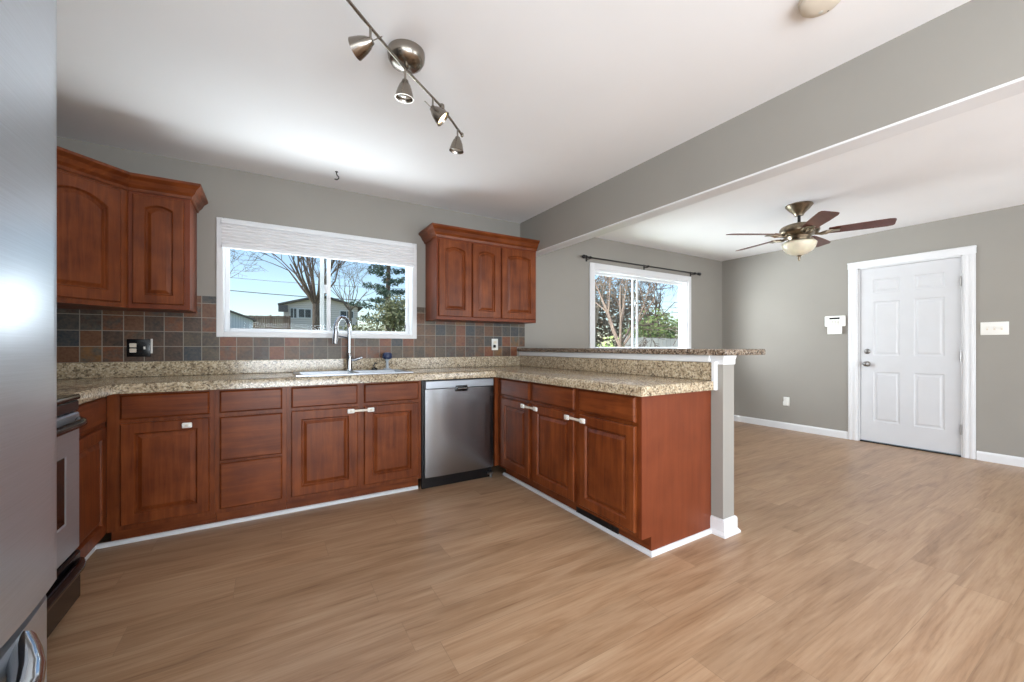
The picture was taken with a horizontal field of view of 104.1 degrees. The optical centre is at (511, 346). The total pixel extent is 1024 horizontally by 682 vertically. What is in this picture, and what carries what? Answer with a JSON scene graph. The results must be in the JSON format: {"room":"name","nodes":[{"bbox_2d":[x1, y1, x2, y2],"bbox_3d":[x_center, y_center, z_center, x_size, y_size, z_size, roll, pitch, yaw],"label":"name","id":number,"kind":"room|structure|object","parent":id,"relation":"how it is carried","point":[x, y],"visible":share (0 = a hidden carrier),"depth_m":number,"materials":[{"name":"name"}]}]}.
{"room":"kitchen","nodes":[
{"label":"kitchen","id":0,"kind":"room"},
{"bbox_2d":[57,136,721,516],"bbox_3d":[0.056,-0.101,4.390,7.767,2.466,0.140,0,0,-31],"label":"wall","id":1,"kind":"structure","parent":0,"point":[562,275],"depth_m":3.68,"materials":[{"name":"paint"}]},
{"bbox_2d":[57,146,137,310],"bbox_3d":[-2.616,-0.652,2.270,0.700,0.824,0.714,0,0,-31],"label":"upper cabinet","id":2,"kind":"object","parent":1,"relation":"attached to","point":[92,194],"visible":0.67,"depth_m":2.29,"materials":[{"name":"brown wood"}]},
{"bbox_2d":[128,172,207,312],"bbox_3d":[-2.290,-0.652,2.678,0.367,0.824,0.368,0,0,-31],"label":"upper cabinet","id":3,"kind":"object","parent":1,"relation":"attached to","point":[162,212],"visible":0.99,"depth_m":2.55,"materials":[{"name":"brown wood"}]},
{"bbox_2d":[57,356,519,378],"bbox_3d":[-1.502,0.155,3.357,3.727,0.102,0.020,0,0,-31],"label":"backsplash","id":4,"kind":"structure","parent":1,"relation":"attached to","point":[155,368],"depth_m":3.05,"materials":[{"name":"stone"}]},
{"bbox_2d":[57,296,524,362],"bbox_3d":[-1.483,-0.132,3.375,3.781,0.472,0.008,0,0,-31],"label":"tile backsplash","id":5,"kind":"structure","parent":1,"relation":"attached to","point":[83,335],"depth_m":2.95,"materials":[{"name":"tile"}]},
{"bbox_2d":[127,339,152,356],"bbox_3d":[-2.538,0.009,2.724,0.133,0.123,0.018,0,0,-31],"label":"outlet plate","id":6,"kind":"object","parent":5,"relation":"attached to","point":[135,347],"visible":1,"depth_m":2.73,"materials":[{"name":"black plastic"}]},
{"bbox_2d":[129,348,135,352],"bbox_3d":[-2.568,0.027,2.708,0.035,0.028,0.004,0,0,-31],"label":"socket","id":7,"kind":"object","parent":6,"relation":"attached to","point":[131,350],"depth_m":2.70,"materials":[{"name":"beige plastic"}]},
{"bbox_2d":[492,339,497,349],"bbox_3d":[-0.172,-0.021,4.142,0.074,0.117,0.030,0,0,-31],"label":"outlet plate","id":8,"kind":"object","parent":5,"relation":"attached to","point":[494,341],"visible":1,"depth_m":4.15,"materials":[{"name":"white plastic"}]},
{"bbox_2d":[216,217,416,338],"bbox_3d":[-1.570,-0.513,3.395,1.509,0.885,0.146,0,0,-31],"label":"window","id":9,"kind":"structure","parent":1,"relation":"in","point":[223,329],"depth_m":3.30,"materials":[{"name":"white plastic"}]},
{"bbox_2d":[221,219,414,267],"bbox_3d":[-1.523,-0.833,3.317,1.451,0.206,0.032,0,0,-31],"label":"pleated shade","id":10,"kind":"object","parent":9,"relation":"attached to","point":[239,235],"visible":1,"depth_m":3.24,"materials":[{"name":"white fabric"}]},
{"bbox_2d":[419,223,539,323],"bbox_3d":[-0.299,-0.652,3.878,1.126,0.824,0.368,0,0,-31],"label":"upper cabinet","id":11,"kind":"object","parent":1,"relation":"attached to","point":[473,276],"visible":1,"depth_m":3.72,"materials":[{"name":"brown wood"}]},
{"bbox_2d":[589,262,693,348],"bbox_3d":[1.748,-0.453,5.377,2.005,1.130,0.175,0,0,-31],"label":"window","id":12,"kind":"structure","parent":1,"relation":"in","point":[684,282],"depth_m":5.36,"materials":[{"name":"white plastic"}]},
{"bbox_2d":[582,255,700,276],"bbox_3d":[1.781,-1.058,5.289,2.270,0.070,0.098,0,0,-31],"label":"curtain rod","id":13,"kind":"object","parent":1,"relation":"attached to","point":[583,256],"visible":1,"depth_m":5.19,"materials":[{"name":"black metal"}]},
{"bbox_2d":[47,421,1023,681],"bbox_3d":[1.708,1.192,1.648,7.767,0.120,6.561,0,0,-31],"label":"floor","id":14,"kind":"structure","parent":0,"point":[849,560],"depth_m":1.86,"materials":[{"name":"brown wood"}]},
{"bbox_2d":[0,0,56,681],"bbox_3d":[-1.000,0.202,0.175,0.969,1.860,0.892,0,0,-31],"label":"refrigerator","id":15,"kind":"object","parent":14,"relation":"on","point":[28,28],"visible":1,"depth_m":0.65,"materials":[{"name":"grey metal"}]},
{"bbox_2d":[46,394,87,637],"bbox_3d":[-1.960,0.592,1.248,0.750,1.080,0.766,0,0,-31],"label":"range","id":16,"kind":"object","parent":14,"relation":"on","point":[64,592],"visible":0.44,"depth_m":1.62,"materials":[{"name":"silver metal"}]},
{"bbox_2d":[57,394,80,404],"bbox_3d":[-1.982,0.217,1.235,0.700,0.023,0.766,0,0,-31],"label":"cooktop","id":17,"kind":"object","parent":16,"relation":"in","point":[68,399],"depth_m":1.65,"materials":[{"name":"black ceramic"}]},
{"bbox_2d":[74,397,105,557],"bbox_3d":[-2.352,0.698,1.796,0.655,0.868,0.553,0,0,-31],"label":"base cabinet","id":18,"kind":"object","parent":14,"relation":"on","point":[92,436],"visible":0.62,"depth_m":1.99,"materials":[{"name":"brown wood"}]},
{"bbox_2d":[107,390,216,540],"bbox_3d":[-2.186,0.698,2.585,0.482,0.868,0.625,0,0,-31],"label":"base cabinet","id":19,"kind":"object","parent":14,"relation":"on","point":[161,472],"visible":0.88,"depth_m":2.32,"materials":[{"name":"brown wood"}]},
{"bbox_2d":[182,422,191,427],"bbox_3d":[-1.926,0.467,2.367,0.048,0.032,0.016,0,0,-31],"label":"safety latch","id":20,"kind":"object","parent":19,"relation":"attached to","point":[189,424],"visible":1,"depth_m":2.36,"materials":[{"name":"white plastic"}]},
{"bbox_2d":[215,386,286,521],"bbox_3d":[-1.814,0.698,2.809,0.384,0.868,0.625,0,0,-31],"label":"base cabinet","id":21,"kind":"object","parent":14,"relation":"on","point":[251,423],"visible":0.9,"depth_m":2.54,"materials":[{"name":"brown wood"}]},
{"bbox_2d":[85,485,417,559],"bbox_3d":[-1.384,1.121,2.438,1.855,0.023,0.645,0,0,-31],"label":"trim","id":22,"kind":"structure","parent":14,"relation":"on","point":[264,515],"depth_m":2.57,"materials":[{"name":"white wood"}]},
{"bbox_2d":[286,380,420,508],"bbox_3d":[-1.256,0.698,3.145,0.916,0.868,0.625,0,0,-31],"label":"base cabinet","id":23,"kind":"object","parent":14,"relation":"on","point":[333,453],"visible":0.94,"depth_m":2.85,"materials":[{"name":"brown wood"}]},
{"bbox_2d":[347,407,373,413],"bbox_3d":[-1.085,0.460,2.874,0.184,0.032,0.016,0,0,-31],"label":"safety latch","id":24,"kind":"object","parent":23,"relation":"attached to","point":[371,409],"visible":1,"depth_m":2.87,"materials":[{"name":"white plastic"}]},
{"bbox_2d":[57,356,712,403],"bbox_3d":[-0.934,0.180,2.412,3.730,0.164,2.226,0,0,-31],"label":"countertop","id":25,"kind":"structure","parent":23,"relation":"on","point":[641,378],"depth_m":2.77,"materials":[{"name":"stone"}]},
{"bbox_2d":[332,315,362,370],"bbox_3d":[-1.362,-0.028,3.264,0.108,0.454,0.271,0,0,32],"label":"kitchen faucet","id":26,"kind":"object","parent":25,"relation":"on","point":[335,329],"visible":1,"depth_m":3.30,"materials":[{"name":"silver metal"}]},
{"bbox_2d":[293,369,412,376],"bbox_3d":[-1.254,0.297,3.157,0.820,0.194,0.472,0,0,-31],"label":"sink","id":27,"kind":"object","parent":25,"relation":"in","point":[378,371],"visible":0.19,"depth_m":3.19,"materials":[{"name":"white ceramic"}]},
{"bbox_2d":[382,352,391,369],"bbox_3d":[-1.086,0.125,3.479,0.082,0.148,0.082,0,0,-31],"label":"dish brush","id":28,"kind":"object","parent":27,"relation":"on","point":[387,356],"visible":0.99,"depth_m":3.46,"materials":[{"name":"blue plastic"}]},
{"bbox_2d":[421,377,492,488],"bbox_3d":[-0.574,0.700,3.530,0.636,0.863,0.640,0,0,-31],"label":"dishwasher","id":29,"kind":"object","parent":14,"relation":"on","point":[456,414],"visible":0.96,"depth_m":3.26,"materials":[{"name":"silver metal"}]},
{"bbox_2d":[499,378,540,490],"bbox_3d":[0.273,0.698,3.395,0.632,0.868,0.523,0,0,-31],"label":"base cabinet","id":30,"kind":"object","parent":14,"relation":"on","point":[515,422],"visible":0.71,"depth_m":3.19,"materials":[{"name":"brown wood"}]},
{"bbox_2d":[494,377,497,465],"bbox_3d":[-0.138,0.648,3.466,0.037,0.768,0.020,0,0,-31],"label":"trim","id":31,"kind":"structure","parent":30,"relation":"attached to","point":[495,378],"depth_m":3.46,"materials":[{"name":"brown wood"}]},
{"bbox_2d":[503,472,711,557],"bbox_3d":[0.568,1.121,2.974,0.549,0.023,1.612,0,0,-31],"label":"trim","id":32,"kind":"structure","parent":14,"relation":"on","point":[706,532],"depth_m":2.38,"materials":[{"name":"white wood"}]},
{"bbox_2d":[533,382,710,550],"bbox_3d":[0.678,0.698,2.726,0.635,0.868,1.038,0,0,-31],"label":"base cabinet","id":33,"kind":"object","parent":14,"relation":"on","point":[639,468],"visible":0.99,"depth_m":2.33,"materials":[{"name":"brown wood"}]},
{"bbox_2d":[520,404,536,411],"bbox_3d":[0.124,0.460,3.014,0.016,0.032,0.223,0,0,-31],"label":"safety latch","id":34,"kind":"object","parent":33,"relation":"attached to","point":[521,405],"visible":1,"depth_m":3.01,"materials":[{"name":"white plastic"}]},
{"bbox_2d":[564,415,584,423],"bbox_3d":[0.397,0.465,2.560,0.016,0.032,0.203,0,0,-31],"label":"safety latch","id":35,"kind":"object","parent":33,"relation":"attached to","point":[581,420],"visible":1,"depth_m":2.55,"materials":[{"name":"white plastic"}]},
{"bbox_2d":[576,506,618,533],"bbox_3d":[0.531,1.076,2.526,0.011,0.072,0.380,0,0,-31],"label":"vent grille","id":36,"kind":"object","parent":33,"relation":"attached to","point":[607,525],"depth_m":2.50,"materials":[{"name":"black metal"}]},
{"bbox_2d":[57,0,1023,260],"bbox_3d":[1.708,-1.394,1.648,7.767,0.120,6.561,0,0,-31],"label":"ceiling","id":37,"kind":"structure","parent":0,"point":[551,101],"depth_m":2.15,"materials":[{"name":"paint"}]},
{"bbox_2d":[346,0,463,153],"bbox_3d":[-0.467,-1.220,1.841,0.166,0.227,1.078,0,0,23],"label":"track light","id":38,"kind":"object","parent":37,"relation":"attached to","point":[406,56],"visible":1,"depth_m":1.77,"materials":[{"name":"silver metal"}]},
{"bbox_2d":[520,0,1023,250],"bbox_3d":[1.754,-1.151,1.676,0.115,0.366,6.261,0,0,-31],"label":"beam","id":39,"kind":"structure","parent":37,"relation":"attached to","point":[976,46],"depth_m":1.93,"materials":[{"name":"paint"}]},
{"bbox_2d":[536,76,1023,256],"bbox_3d":[1.754,-0.962,1.676,0.119,0.012,6.261,0,0,-31],"label":"trim","id":40,"kind":"structure","parent":39,"relation":"attached to","point":[1014,87],"depth_m":1.95,"materials":[{"name":"white paint"}]},
{"bbox_2d":[726,201,896,260],"bbox_3d":[2.730,-1.069,3.798,1.259,0.530,1.288,0,0,-31],"label":"ceiling fan","id":41,"kind":"object","parent":37,"relation":"hanging from","point":[801,241],"visible":1,"depth_m":3.67,"materials":[{"name":"gold metal"}]},
{"bbox_2d":[798,0,840,17],"bbox_3d":[1.175,-1.310,1.519,0.144,0.046,0.143,0,0,-31],"label":"smoke detector","id":42,"kind":"object","parent":37,"relation":"attached to","point":[807,8],"visible":1,"depth_m":1.52,"materials":[{"name":"beige plastic"}]},
{"bbox_2d":[520,355,733,518],"bbox_3d":[0.724,0.595,3.386,0.115,1.075,2.269,0,0,-31],"label":"wall","id":43,"kind":"structure","parent":0,"point":[722,399],"depth_m":2.41,"materials":[{"name":"paint"}]},
{"bbox_2d":[519,352,709,361],"bbox_3d":[0.648,0.075,3.385,0.016,0.042,2.191,0,0,-31],"label":"trim","id":44,"kind":"structure","parent":43,"relation":"attached to","point":[664,357],"depth_m":3.00,"materials":[{"name":"white wood"}]},
{"bbox_2d":[520,356,710,379],"bbox_3d":[0.656,0.152,3.366,0.020,0.108,2.189,0,0,-31],"label":"backsplash","id":45,"kind":"structure","parent":43,"relation":"attached to","point":[675,369],"depth_m":2.99,"materials":[{"name":"stone"}]},
{"bbox_2d":[517,348,765,355],"bbox_3d":[0.841,0.035,3.432,0.447,0.038,2.307,0,0,-31],"label":"bar","id":46,"kind":"object","parent":43,"relation":"on","point":[670,351],"visible":1,"depth_m":2.78,"materials":[{"name":"stone"}]},
{"bbox_2d":[711,362,717,389],"bbox_3d":[1.224,0.178,2.415,0.030,0.172,0.024,0,0,-31],"label":"trim","id":47,"kind":"structure","parent":43,"relation":"attached to","point":[714,366],"depth_m":2.40,"materials":[{"name":"white wood"}]},
{"bbox_2d":[710,355,736,364],"bbox_3d":[1.258,0.082,2.499,0.135,0.053,0.218,0,0,-31],"label":"trim","id":48,"kind":"structure","parent":43,"relation":"attached to","point":[722,360],"depth_m":2.41,"materials":[{"name":"white wood"}]},
{"bbox_2d":[710,515,740,538],"bbox_3d":[0.731,1.082,3.375,0.167,0.100,2.295,0,0,-31],"label":"baseboard","id":49,"kind":"structure","parent":43,"relation":"attached to","point":[723,528],"depth_m":2.40,"materials":[{"name":"white wood"}]},
{"bbox_2d":[722,204,1023,457],"bbox_3d":[4.970,-0.101,3.614,0.150,2.466,6.261,0,0,-31],"label":"wall","id":50,"kind":"structure","parent":0,"point":[775,302],"depth_m":5.02,"materials":[{"name":"paint"}]},
{"bbox_2d":[783,397,789,405],"bbox_3d":[3.742,0.752,5.462,0.044,0.120,0.075,0,0,-31],"label":"wall outlet","id":51,"kind":"object","parent":50,"relation":"attached to","point":[786,400],"visible":1,"depth_m":5.45,"materials":[{"name":"white plastic"}]},
{"bbox_2d":[734,415,847,438],"bbox_3d":[2.151,1.087,4.638,3.622,0.090,1.596,0,0,-31],"label":"baseboard","id":52,"kind":"structure","parent":50,"relation":"attached to","point":[783,425],"depth_m":5.38,"materials":[{"name":"white wood"}]},
{"bbox_2d":[825,315,845,333],"bbox_3d":[4.033,-0.268,4.990,0.034,0.230,0.215,0,0,-31],"label":"alarm keypad","id":53,"kind":"object","parent":50,"relation":"attached to","point":[834,324],"visible":1,"depth_m":4.97,"materials":[{"name":"white plastic"}]},
{"bbox_2d":[859,439,960,456],"bbox_3d":[4.445,1.126,4.480,0.155,0.012,0.824,0,0,-31],"label":"threshold","id":54,"kind":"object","parent":50,"relation":"attached to","point":[951,454],"depth_m":4.41,"materials":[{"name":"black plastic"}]},
{"bbox_2d":[861,257,961,454],"bbox_3d":[4.393,0.097,4.444,0.110,2.034,0.826,0,0,-31],"label":"door","id":55,"kind":"structure","parent":50,"relation":"in","point":[911,353],"depth_m":4.41,"materials":[{"name":"white wood"}]},
{"bbox_2d":[847,245,976,459],"bbox_3d":[4.435,0.059,4.477,0.175,2.146,1.044,0,0,-31],"label":"trim","id":56,"kind":"structure","parent":50,"relation":"attached to","point":[967,254],"depth_m":4.09,"materials":[{"name":"white wood"}]},
{"bbox_2d":[980,321,1008,334],"bbox_3d":[4.702,-0.176,3.895,0.018,0.127,0.180,0,0,-31],"label":"switch plate","id":57,"kind":"object","parent":50,"relation":"attached to","point":[986,328],"visible":1,"depth_m":3.90,"materials":[{"name":"white plastic"}]},
{"bbox_2d":[976,451,1023,466],"bbox_3d":[5.580,1.087,2.443,0.014,0.090,3.625,0,0,-31],"label":"baseboard","id":58,"kind":"structure","parent":50,"relation":"attached to","point":[980,455],"depth_m":3.86,"materials":[{"name":"white wood"}]},
{"label":"outside","id":59,"kind":"structure","parent":0,"visible":0},
{"bbox_3d":[-13.059,0.107,41.050,80.000,2.750,76.000,0,0,-31],"label":"ground","id":60,"kind":"structure","parent":59,"visible":0},
{"bbox_2d":[230,310,256,328],"bbox_3d":[-21.171,-1.636,27.723,4.950,2.258,5.450,0,0,-43],"label":"garden shed","id":61,"kind":"object","parent":60,"relation":"on","point":[237,320],"visible":0.18,"depth_m":26.95,"materials":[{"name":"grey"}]},
{"bbox_2d":[230,249,268,277],"bbox_3d":[-13.752,-2.833,17.761,3.762,6.450,7.118,0,0,-15],"label":"bare tree","id":62,"kind":"object","parent":60,"relation":"on","point":[230,249],"visible":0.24,"depth_m":19.97,"materials":[{"name":"grey plant"}]},
{"bbox_2d":[245,315,290,328],"bbox_3d":[-22.520,-1.983,36.553,4.120,1.830,0.122,0,0,-14],"label":"fence","id":63,"kind":"object","parent":60,"relation":"on","point":[281,321],"visible":0.42,"depth_m":36.61,"materials":[{"name":"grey wood"}]},
{"bbox_2d":[230,251,356,329],"bbox_3d":[-10.138,-5.432,21.508,11.569,11.135,8.590,0,0,-31],"label":"bare tree","id":64,"kind":"object","parent":60,"relation":"on","point":[311,292],"visible":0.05,"depth_m":21.83,"materials":[{"name":"brown plant"}]},
{"bbox_2d":[278,295,362,330],"bbox_3d":[-20.964,-2.962,43.975,7.600,4.387,9.950,0,0,-26],"label":"house","id":65,"kind":"structure","parent":60,"relation":"on","point":[300,310],"depth_m":39.47,"materials":[{"name":"white"}]},
{"bbox_2d":[305,258,396,328],"bbox_3d":[-14.749,-5.713,36.137,7.928,9.326,8.421,0,0,37],"label":"bare tree","id":66,"kind":"object","parent":60,"relation":"on","point":[361,268],"visible":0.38,"depth_m":35.86,"materials":[{"name":"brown plant"}]},
{"bbox_2d":[338,294,404,331],"bbox_3d":[-3.753,-0.119,12.039,3.200,2.993,2.210,0,0,-31],"label":"leafy bush","id":67,"kind":"object","parent":60,"relation":"on","point":[395,315],"visible":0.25,"depth_m":11.93,"materials":[{"name":"green plant"}]},
{"bbox_2d":[348,263,404,330],"bbox_3d":[-5.957,-2.686,19.133,2.913,6.866,3.654,0,0,0],"label":"evergreen tree","id":68,"kind":"object","parent":60,"relation":"on","point":[387,279],"visible":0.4,"depth_m":18.87,"materials":[{"name":"green plant"}]},
{"bbox_2d":[595,277,624,346],"bbox_3d":[2.624,-1.964,13.710,4.912,7.028,5.104,0,0,36],"label":"bare tree","id":69,"kind":"object","parent":60,"relation":"on","point":[618,283],"visible":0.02,"depth_m":13.94,"materials":[{"name":"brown plant"}]},
{"bbox_2d":[596,336,623,346],"bbox_3d":[1.536,0.718,6.613,1.496,1.777,1.642,0,0,24],"label":"leafy bush","id":70,"kind":"object","parent":60,"relation":"on","point":[603,343],"visible":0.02,"depth_m":6.69,"materials":[{"name":"green plant"}]},
{"bbox_2d":[595,275,677,346],"bbox_3d":[8.587,-2.718,35.958,17.876,9.846,6.498,0,0,-31],"label":"tree","id":71,"kind":"object","parent":60,"relation":"on","point":[603,323],"visible":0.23,"depth_m":35.38,"materials":[{"name":"green plant"}]},
{"bbox_2d":[595,275,678,346],"bbox_3d":[2.755,-1.267,9.287,5.171,5.900,4.295,0,0,-31],"label":"bare tree","id":72,"kind":"object","parent":60,"relation":"on","point":[606,309],"visible":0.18,"depth_m":9.27,"materials":[{"name":"brown plant"}]},
{"bbox_2d":[595,278,678,334],"bbox_3d":[7.488,-2.860,22.736,6.172,8.536,8.138,0,0,20],"label":"bare tree","id":73,"kind":"object","parent":60,"relation":"on","point":[657,301],"visible":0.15,"depth_m":22.00,"materials":[{"name":"brown plant"}]},
{"bbox_2d":[622,308,678,342],"bbox_3d":[6.101,-0.013,15.783,4.690,3.057,2.312,0,0,-31],"label":"leafy bush","id":74,"kind":"object","parent":60,"relation":"on","point":[672,334],"visible":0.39,"depth_m":15.34,"materials":[{"name":"green plant"}]},
{"bbox_2d":[624,335,678,346],"bbox_3d":[5.302,0.622,13.802,3.028,2.049,0.122,0,0,-10],"label":"fence","id":75,"kind":"object","parent":60,"relation":"on","point":[662,342],"visible":0.12,"depth_m":13.68,"materials":[{"name":"white wood"}]},
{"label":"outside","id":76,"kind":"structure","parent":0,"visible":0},
{"bbox_2d":[231,277,398,288],"bbox_3d":[-12.228,-4.584,28.000,23.004,0.920,0.023,0,0,-10],"label":"overhead wire","id":77,"kind":"object","parent":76,"point":[231,277],"visible":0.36,"depth_m":27.57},
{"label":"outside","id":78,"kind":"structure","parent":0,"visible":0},
{"bbox_2d":[230,290,366,300],"bbox_3d":[-11.292,-3.425,26.000,21.283,0.960,0.042,0,0,-11],"label":"overhead wire","id":79,"kind":"object","parent":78,"point":[230,290],"visible":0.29,"depth_m":25.40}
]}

